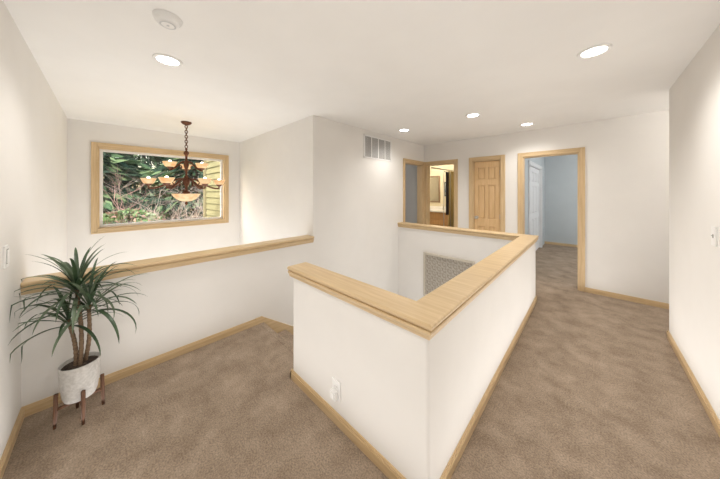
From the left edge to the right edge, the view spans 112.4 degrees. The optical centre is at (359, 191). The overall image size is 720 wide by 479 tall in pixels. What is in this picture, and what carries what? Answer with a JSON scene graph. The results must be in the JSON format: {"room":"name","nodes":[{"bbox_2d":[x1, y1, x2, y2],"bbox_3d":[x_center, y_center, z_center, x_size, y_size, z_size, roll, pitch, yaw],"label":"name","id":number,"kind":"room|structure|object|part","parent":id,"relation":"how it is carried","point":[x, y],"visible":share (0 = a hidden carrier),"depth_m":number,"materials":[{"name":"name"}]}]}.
{"room":"upstairs landing","nodes":[
{"label":"upstairs landing","id":0,"kind":"room"},
{"bbox_2d":[0,0,66,458],"bbox_3d":[-1.963,1.615,1.268,5.950,5.240,0.120,0,0,44],"label":"wall","id":1,"kind":"structure","parent":0,"point":[33,123],"depth_m":1.54,"materials":[{"name":"paint"}]},
{"bbox_2d":[3,245,9,268],"bbox_3d":[-1.892,0.345,1.291,0.072,0.116,0.013,0,0,44],"label":"light switch","id":2,"kind":"object","parent":1,"relation":"attached to","point":[6,251],"visible":1,"depth_m":1.28,"materials":[{"name":"white plastic"}]},
{"bbox_2d":[0,408,23,478],"bbox_3d":[-1.000,1.401,0.440,3.175,0.067,0.014,0,0,44],"label":"baseboard","id":3,"kind":"structure","parent":1,"relation":"attached to","point":[11,441],"depth_m":1.33,"materials":[{"name":"brown wood"}]},
{"bbox_2d":[67,118,239,267],"bbox_3d":[-3.217,1.615,4.174,0.120,5.240,2.350,0,0,44],"label":"wall","id":4,"kind":"structure","parent":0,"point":[136,245],"depth_m":3.75,"materials":[{"name":"white paint"}]},
{"bbox_2d":[91,142,228,233],"bbox_3d":[-3.249,-0.058,4.125,0.142,1.317,1.771,0,0,44],"label":"trim","id":5,"kind":"structure","parent":4,"relation":"attached to","point":[108,146],"depth_m":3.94,"materials":[{"name":"brown wood"}]},
{"bbox_2d":[99,149,222,226],"bbox_3d":[-3.282,-0.058,4.157,0.050,1.155,1.645,0,0,44],"label":"window","id":6,"kind":"structure","parent":4,"relation":"in","point":[101,151],"depth_m":3.87,"materials":[{"name":"white plastic"}]},
{"bbox_2d":[21,115,423,406],"bbox_3d":[-0.424,1.615,3.428,0.120,5.240,5.130,0,0,44],"label":"wall","id":7,"kind":"structure","parent":0,"point":[180,306],"depth_m":2.63,"materials":[{"name":"paint"}]},
{"bbox_2d":[21,319,255,417],"bbox_3d":[-1.637,1.401,2.062,0.014,0.067,1.480,0,0,44],"label":"baseboard","id":8,"kind":"structure","parent":7,"relation":"attached to","point":[45,403],"depth_m":1.98,"materials":[{"name":"brown wood"}]},
{"bbox_2d":[20,235,313,294],"bbox_3d":[-1.426,0.616,2.380,0.180,0.082,2.228,0,0,44],"label":"cap","id":9,"kind":"object","parent":7,"relation":"attached to","point":[172,261],"visible":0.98,"depth_m":2.09,"materials":[{"name":"brown wood"}]},
{"bbox_2d":[255,316,293,334],"bbox_3d":[-0.382,2.245,3.374,0.016,1.760,2.150,0,0,44],"label":"trim","id":10,"kind":"structure","parent":7,"relation":"attached to","point":[277,326],"depth_m":2.75,"materials":[{"name":"brown wood"}]},
{"bbox_2d":[364,134,391,161],"bbox_3d":[0.314,-0.738,4.105,0.012,0.375,0.730,0,0,44],"label":"air vent","id":11,"kind":"object","parent":7,"relation":"in","point":[377,148],"visible":1,"depth_m":4.09,"materials":[{"name":"white plastic"}]},
{"bbox_2d":[403,158,424,223],"bbox_3d":[1.072,0.392,4.978,0.142,2.086,0.812,0,0,44],"label":"trim","id":12,"kind":"structure","parent":7,"relation":"attached to","point":[420,169],"depth_m":5.20,"materials":[{"name":"brown wood"}]},
{"bbox_2d":[404,158,423,165],"bbox_3d":[1.072,-0.611,4.978,0.142,0.081,0.776,0,0,44],"label":"trim","id":13,"kind":"structure","parent":7,"relation":"attached to","point":[407,161],"depth_m":4.95,"materials":[{"name":"brown wood"}]},
{"bbox_2d":[240,117,307,244],"bbox_3d":[-1.531,1.615,4.105,2.415,5.240,0.120,0,0,44],"label":"wall","id":14,"kind":"structure","parent":0,"point":[274,163],"depth_m":3.87,"materials":[{"name":"white paint"}]},
{"bbox_2d":[2,244,719,478],"bbox_3d":[2.066,1.560,3.573,8.350,0.250,8.780,0,0,44],"label":"floor","id":15,"kind":"structure","parent":0,"point":[592,386],"depth_m":1.55,"materials":[{"name":"carpet"}]},
{"bbox_2d":[8,237,143,429],"bbox_3d":[-1.761,0.867,1.540,0.620,1.137,0.581,0,0,-31],"label":"dracaena","id":16,"kind":"object","parent":15,"relation":"on","point":[78,376],"visible":1,"depth_m":1.52,"materials":[{"name":"plant"}]},
{"bbox_2d":[58,352,100,403],"bbox_3d":[-1.794,1.196,1.546,0.182,0.228,0.182,0,0,44],"label":"pot","id":17,"kind":"object","parent":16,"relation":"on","point":[78,380],"depth_m":1.50,"materials":[{"name":"ceramic"}]},
{"bbox_2d":[430,204,447,225],"bbox_3d":[2.291,0.905,7.463,1.860,1.061,0.636,0,0,44],"label":"bathroom vanity","id":18,"kind":"object","parent":15,"relation":"on","point":[436,212],"visible":0.15,"depth_m":7.13,"materials":[{"name":"orange wood"}]},
{"bbox_2d":[430,206,445,212],"bbox_3d":[2.291,0.525,7.463,1.860,0.140,0.636,0,0,44],"label":"countertop","id":19,"kind":"structure","parent":18,"relation":"on","point":[432,208],"depth_m":7.58,"materials":[{"name":"white plastic"}]},
{"bbox_2d":[443,171,450,226],"bbox_3d":[2.061,0.477,5.686,0.051,1.915,0.390,0,0,44],"label":"towel stand","id":20,"kind":"object","parent":15,"relation":"on","point":[447,173],"visible":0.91,"depth_m":5.68,"materials":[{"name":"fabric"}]},
{"bbox_2d":[446,172,448,214],"bbox_3d":[2.060,0.035,5.685,0.051,1.000,0.174,0,0,44],"label":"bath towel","id":21,"kind":"object","parent":20,"relation":"hanging from","point":[447,173],"depth_m":5.68,"materials":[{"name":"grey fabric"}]},
{"bbox_2d":[3,0,719,145],"bbox_3d":[2.066,-1.065,3.573,8.590,0.120,9.020,0,0,44],"label":"ceiling","id":22,"kind":"structure","parent":0,"point":[250,68],"depth_m":1.84,"materials":[{"name":"paint"}]},
{"bbox_2d":[152,9,182,29],"bbox_3d":[-1.110,-0.983,1.393,0.140,0.045,0.140,0,0,44],"label":"smoke detector","id":23,"kind":"object","parent":22,"relation":"attached to","point":[166,19],"visible":1,"depth_m":1.36,"materials":[{"name":"white plastic"}]},
{"bbox_2d":[152,53,182,66],"bbox_3d":[-1.462,-1.000,1.835,0.184,0.010,0.184,0,0,44],"label":"recessed light","id":24,"kind":"object","parent":22,"relation":"in","point":[168,60],"visible":1,"depth_m":1.82,"materials":[{"name":"white plastic"}]},
{"bbox_2d":[140,121,224,204],"bbox_3d":[-2.498,-0.405,3.466,0.939,1.200,0.976,0,0,44],"label":"chandelier","id":25,"kind":"object","parent":22,"relation":"hanging from","point":[167,181],"visible":1,"depth_m":3.40,"materials":[{"name":"brown metal"}]},
{"bbox_2d":[398,128,409,131],"bbox_3d":[0.716,-1.000,3.904,0.184,0.010,0.184,0,0,44],"label":"recessed light","id":26,"kind":"object","parent":22,"relation":"in","point":[404,129],"visible":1,"depth_m":3.91,"materials":[{"name":"white plastic"}]},
{"bbox_2d":[465,113,480,117],"bbox_3d":[1.475,-1.000,3.146,0.184,0.010,0.184,0,0,44],"label":"recessed light","id":27,"kind":"object","parent":22,"relation":"in","point":[471,115],"visible":1,"depth_m":3.15,"materials":[{"name":"white plastic"}]},
{"bbox_2d":[520,122,534,125],"bbox_3d":[2.467,-1.000,3.562,0.184,0.010,0.184,0,0,44],"label":"recessed light","id":28,"kind":"object","parent":22,"relation":"in","point":[527,123],"visible":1,"depth_m":3.55,"materials":[{"name":"white plastic"}]},
{"bbox_2d":[577,43,612,58],"bbox_3d":[1.668,-1.000,1.718,0.184,0.010,0.184,0,0,44],"label":"recessed light","id":29,"kind":"object","parent":22,"relation":"in","point":[599,49],"visible":1,"depth_m":1.71,"materials":[{"name":"white plastic"}]},
{"bbox_2d":[294,278,440,478],"bbox_3d":[-0.066,2.420,1.509,1.140,3.630,0.120,0,0,44],"label":"wall","id":30,"kind":"structure","parent":0,"point":[389,375],"depth_m":1.28,"materials":[{"name":"paint"}]},
{"bbox_2d":[260,322,293,353],"bbox_3d":[-0.742,1.456,2.317,0.955,0.048,0.065,0,0,44],"label":"trim","id":31,"kind":"structure","parent":30,"relation":"attached to","point":[265,326],"depth_m":2.37,"materials":[{"name":"carpet"}]},
{"bbox_2d":[330,377,340,401],"bbox_3d":[-0.158,1.225,1.484,0.072,0.116,0.042,0,0,44],"label":"wall outlet","id":32,"kind":"object","parent":30,"relation":"attached to","point":[335,391],"visible":1,"depth_m":1.48,"materials":[{"name":"white plastic"}]},
{"bbox_2d":[290,369,405,478],"bbox_3d":[-0.112,1.401,1.460,1.168,0.067,0.014,0,0,44],"label":"baseboard","id":33,"kind":"structure","parent":30,"relation":"attached to","point":[381,462],"depth_m":1.40,"materials":[{"name":"brown wood"}]},
{"bbox_2d":[430,164,453,206],"bbox_3d":[2.847,0.215,7.459,4.110,2.440,0.120,0,0,44],"label":"wall","id":34,"kind":"structure","parent":0,"point":[433,172],"depth_m":7.63,"materials":[{"name":"paint"}]},
{"bbox_2d":[430,176,439,202],"bbox_3d":[2.266,-0.090,7.908,0.750,0.850,0.034,0,0,44],"label":"framed mirror","id":35,"kind":"object","parent":34,"relation":"attached to","point":[434,180],"visible":0.36,"depth_m":7.74,"materials":[{"name":"brown mirror"}]},
{"bbox_2d":[430,167,453,226],"bbox_3d":[2.384,0.429,6.139,0.051,1.952,2.410,0,0,44],"label":"door frame","id":36,"kind":"structure","parent":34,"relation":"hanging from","point":[452,173],"depth_m":5.99,"materials":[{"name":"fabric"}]},
{"bbox_2d":[398,227,511,300],"bbox_3d":[1.476,2.420,3.901,1.975,3.630,0.120,0,0,44],"label":"wall","id":37,"kind":"structure","parent":0,"point":[412,243],"depth_m":4.18,"materials":[{"name":"paint"}]},
{"bbox_2d":[423,252,474,295],"bbox_3d":[1.401,1.410,3.869,0.840,0.750,0.030,0,0,44],"label":"framed wall art","id":38,"kind":"object","parent":37,"relation":"attached to","point":[438,270],"visible":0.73,"depth_m":3.96,"materials":[{"name":"beige"}]},
{"bbox_2d":[441,243,535,474],"bbox_3d":[1.310,2.420,2.210,0.120,3.630,2.795,0,0,44],"label":"wall","id":39,"kind":"structure","parent":0,"point":[475,342],"depth_m":1.54,"materials":[{"name":"paint"}]},
{"bbox_2d":[287,222,538,340],"bbox_3d":[0.565,0.616,2.838,2.124,0.082,2.975,0,0,44],"label":"cap","id":40,"kind":"object","parent":39,"relation":"on","point":[425,317],"visible":1,"depth_m":1.45,"materials":[{"name":"brown wood"}]},
{"bbox_2d":[440,296,536,478],"bbox_3d":[1.317,1.401,2.120,0.014,0.067,2.943,0,0,44],"label":"baseboard","id":41,"kind":"structure","parent":39,"relation":"attached to","point":[449,469],"depth_m":1.55,"materials":[{"name":"brown wood"}]},
{"bbox_2d":[525,157,544,245],"bbox_3d":[3.876,0.215,5.474,0.120,2.440,3.530,0,0,44],"label":"wall","id":42,"kind":"structure","parent":0,"point":[540,161],"depth_m":6.04,"materials":[{"name":"paint"}]},
{"bbox_2d":[528,160,541,247],"bbox_3d":[4.046,0.392,5.636,0.142,2.086,1.832,0,0,44],"label":"door frame","id":43,"kind":"structure","parent":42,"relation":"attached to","point":[530,163],"depth_m":6.21,"materials":[{"name":"white paint"}]},
{"bbox_2d":[530,166,530,234],"bbox_3d":[3.614,0.427,5.183,0.035,1.985,0.408,0,0,44],"label":"leaf","id":44,"kind":"object","parent":43,"relation":"attached to","point":[530,166],"visible":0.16,"depth_m":5.29,"materials":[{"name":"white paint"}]},
{"bbox_2d":[531,167,533,234],"bbox_3d":[3.901,0.427,5.483,0.035,1.985,0.408,0,0,44],"label":"leaf","id":45,"kind":"object","parent":43,"relation":"attached to","point":[532,168],"visible":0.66,"depth_m":5.51,"materials":[{"name":"white paint"}]},
{"bbox_2d":[534,168,536,249],"bbox_3d":[4.188,0.427,5.783,0.035,1.985,0.408,0,0,44],"label":"leaf","id":46,"kind":"object","parent":43,"relation":"attached to","point":[535,169],"visible":0.64,"depth_m":5.81,"materials":[{"name":"white paint"}]},
{"bbox_3d":[4.046,-0.611,5.636,0.142,0.081,1.796,0,0,44],"label":"head trim","id":47,"kind":"part","parent":43,"relation":"part of","materials":[{"name":"white paint"}]},
{"bbox_2d":[537,169,538,248],"bbox_3d":[4.474,0.427,6.083,0.035,1.985,0.408,0,0,44],"label":"leaf","id":48,"kind":"object","parent":43,"relation":"attached to","point":[537,169],"visible":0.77,"depth_m":6.11,"materials":[{"name":"white paint"}]},
{"bbox_2d":[405,110,668,303],"bbox_3d":[2.322,0.215,4.420,7.550,2.440,0.140,0,0,44],"label":"wall","id":49,"kind":"structure","parent":0,"point":[627,157],"depth_m":3.28,"materials":[{"name":"paint"}]},
{"bbox_2d":[424,159,456,165],"bbox_3d":[1.691,-0.606,5.022,0.701,0.081,0.142,0,0,44],"label":"trim","id":50,"kind":"structure","parent":49,"relation":"attached to","point":[443,162],"depth_m":4.96,"materials":[{"name":"brown wood"}]},
{"bbox_2d":[425,159,457,226],"bbox_3d":[1.691,0.395,5.022,0.737,2.081,0.142,0,0,44],"label":"trim","id":51,"kind":"structure","parent":49,"relation":"attached to","point":[427,168],"depth_m":5.19,"materials":[{"name":"brown wood"}]},
{"bbox_2d":[474,160,499,231],"bbox_3d":[2.328,0.430,4.412,0.434,1.985,0.035,0,0,44],"label":"leaf","id":52,"kind":"object","parent":49,"relation":"attached to","point":[486,173],"visible":0.71,"depth_m":4.39,"materials":[{"name":"brown wood"}]},
{"bbox_2d":[469,155,504,231],"bbox_3d":[2.329,0.395,4.413,0.602,2.081,0.142,0,0,44],"label":"trim","id":53,"kind":"structure","parent":49,"relation":"attached to","point":[502,161],"depth_m":4.22,"materials":[{"name":"brown wood"}]},
{"bbox_2d":[470,155,503,161],"bbox_3d":[2.329,-0.606,4.413,0.566,0.081,0.142,0,0,44],"label":"trim","id":54,"kind":"structure","parent":49,"relation":"attached to","point":[496,157],"depth_m":4.36,"materials":[{"name":"brown wood"}]},
{"bbox_2d":[519,147,582,158],"bbox_3d":[2.979,-0.606,3.792,0.788,0.081,0.142,0,0,44],"label":"trim","id":55,"kind":"structure","parent":49,"relation":"attached to","point":[571,151],"depth_m":3.73,"materials":[{"name":"brown wood"}]},
{"bbox_2d":[518,147,584,291],"bbox_3d":[2.979,0.395,3.792,0.824,2.081,0.142,0,0,44],"label":"trim","id":56,"kind":"structure","parent":49,"relation":"attached to","point":[581,155],"depth_m":3.50,"materials":[{"name":"brown wood"}]},
{"bbox_2d":[585,287,668,308],"bbox_3d":[4.125,1.401,2.619,2.455,0.067,0.014,0,0,44],"label":"baseboard","id":57,"kind":"structure","parent":49,"relation":"attached to","point":[589,290],"depth_m":3.17,"materials":[{"name":"brown wood"}]},
{"bbox_2d":[545,154,577,244],"bbox_3d":[6.626,0.215,5.370,4.240,2.440,0.120,0,0,44],"label":"wall","id":58,"kind":"structure","parent":0,"point":[561,172],"depth_m":6.46,"materials":[{"name":"paint"}]},
{"bbox_2d":[545,241,577,247],"bbox_3d":[6.623,1.401,5.280,4.120,0.067,0.014,0,0,44],"label":"baseboard","id":59,"kind":"structure","parent":58,"relation":"attached to","point":[546,242],"depth_m":6.45,"materials":[{"name":"brown wood"}]},
{"bbox_2d":[669,24,719,419],"bbox_3d":[2.255,0.215,0.217,1.840,2.440,4.190,0,0,44],"label":"wall","id":60,"kind":"structure","parent":0,"point":[694,97],"depth_m":1.76,"materials":[{"name":"paint"}]},
{"bbox_2d":[667,331,719,436],"bbox_3d":[1.589,1.401,0.863,0.014,0.067,4.204,0,0,44],"label":"baseboard","id":61,"kind":"structure","parent":60,"relation":"attached to","point":[707,406],"depth_m":1.71,"materials":[{"name":"brown wood"}]},
{"bbox_2d":[711,226,717,246],"bbox_3d":[2.195,0.275,1.498,0.016,0.116,0.072,0,0,44],"label":"light switch","id":62,"kind":"object","parent":60,"relation":"attached to","point":[714,230],"visible":1,"depth_m":1.48,"materials":[{"name":"white plastic"}]},
{"bbox_3d":[2.058,4.285,3.580,8.570,0.100,9.020,0,0,44],"label":"floor","id":63,"kind":"structure","parent":0,"visible":0},
{"bbox_2d":[278,330,293,346],"bbox_3d":[0.539,2.925,2.908,1.955,2.621,2.606,0,0,44],"label":"carpeted stairs","id":64,"kind":"structure","parent":63,"relation":"on","point":[285,334],"depth_m":2.69,"materials":[{"name":"carpet"}]},
{"label":"outside","id":65,"kind":"structure","parent":0,"visible":0},
{"bbox_2d":[107,189,202,210],"bbox_3d":[-18.524,2.015,24.618,50.000,5.039,90.000,0,0,44],"label":"ground","id":66,"kind":"structure","parent":65,"point":[151,194],"depth_m":37.69,"materials":[{"name":"green soil"}]},
{"bbox_2d":[103,152,164,222],"bbox_3d":[-14.627,-2.539,12.380,7.849,13.747,7.499,0,0,-2],"label":"conifer tree","id":67,"kind":"object","parent":66,"relation":"on","point":[124,162],"visible":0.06,"depth_m":12.71,"materials":[{"name":"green plant"}]},
{"bbox_2d":[103,208,165,223],"bbox_3d":[-8.049,2.693,8.378,3.112,4.283,3.115,0,0,44],"label":"leafy shrub","id":68,"kind":"object","parent":66,"relation":"on","point":[109,216],"visible":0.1,"depth_m":8.15,"materials":[{"name":"green plant"}]},
{"bbox_2d":[103,165,180,222],"bbox_3d":[-10.494,1.503,9.448,6.383,5.502,6.064,0,0,11],"label":"bare shrub","id":69,"kind":"object","parent":66,"relation":"on","point":[117,175],"visible":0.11,"depth_m":10.30,"materials":[{"name":"beige plant"}]},
{"bbox_2d":[103,154,191,215],"bbox_3d":[-17.151,-3.534,19.269,8.976,15.738,9.516,0,0,44],"label":"conifer tree","id":70,"kind":"object","parent":66,"relation":"on","point":[157,161],"visible":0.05,"depth_m":18.73,"materials":[{"name":"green plant"}]},
{"bbox_2d":[103,173,202,220],"bbox_3d":[-8.269,1.725,11.458,5.619,5.467,5.144,0,0,-24],"label":"bare shrub","id":71,"kind":"object","parent":66,"relation":"on","point":[166,191],"visible":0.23,"depth_m":11.37,"materials":[{"name":"beige plant"}]},
{"bbox_2d":[119,195,203,222],"bbox_3d":[-5.688,2.185,6.840,5.012,4.586,3.256,0,0,4],"label":"bare shrub","id":72,"kind":"object","parent":66,"relation":"on","point":[195,213],"visible":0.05,"depth_m":6.95,"materials":[{"name":"beige plant"}]},
{"bbox_2d":[127,156,202,219],"bbox_3d":[-10.318,-2.052,15.180,7.009,12.775,6.910,0,0,1],"label":"conifer tree","id":73,"kind":"object","parent":66,"relation":"on","point":[194,173],"visible":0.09,"depth_m":13.73,"materials":[{"name":"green plant"}]},
{"bbox_2d":[203,160,219,217],"bbox_3d":[-3.281,1.585,5.722,2.109,5.500,0.260,0,0,44],"label":"house wing","id":74,"kind":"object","parent":66,"relation":"on","point":[211,197],"visible":0.1,"depth_m":5.99,"materials":[{"name":"paint"}]}
]}

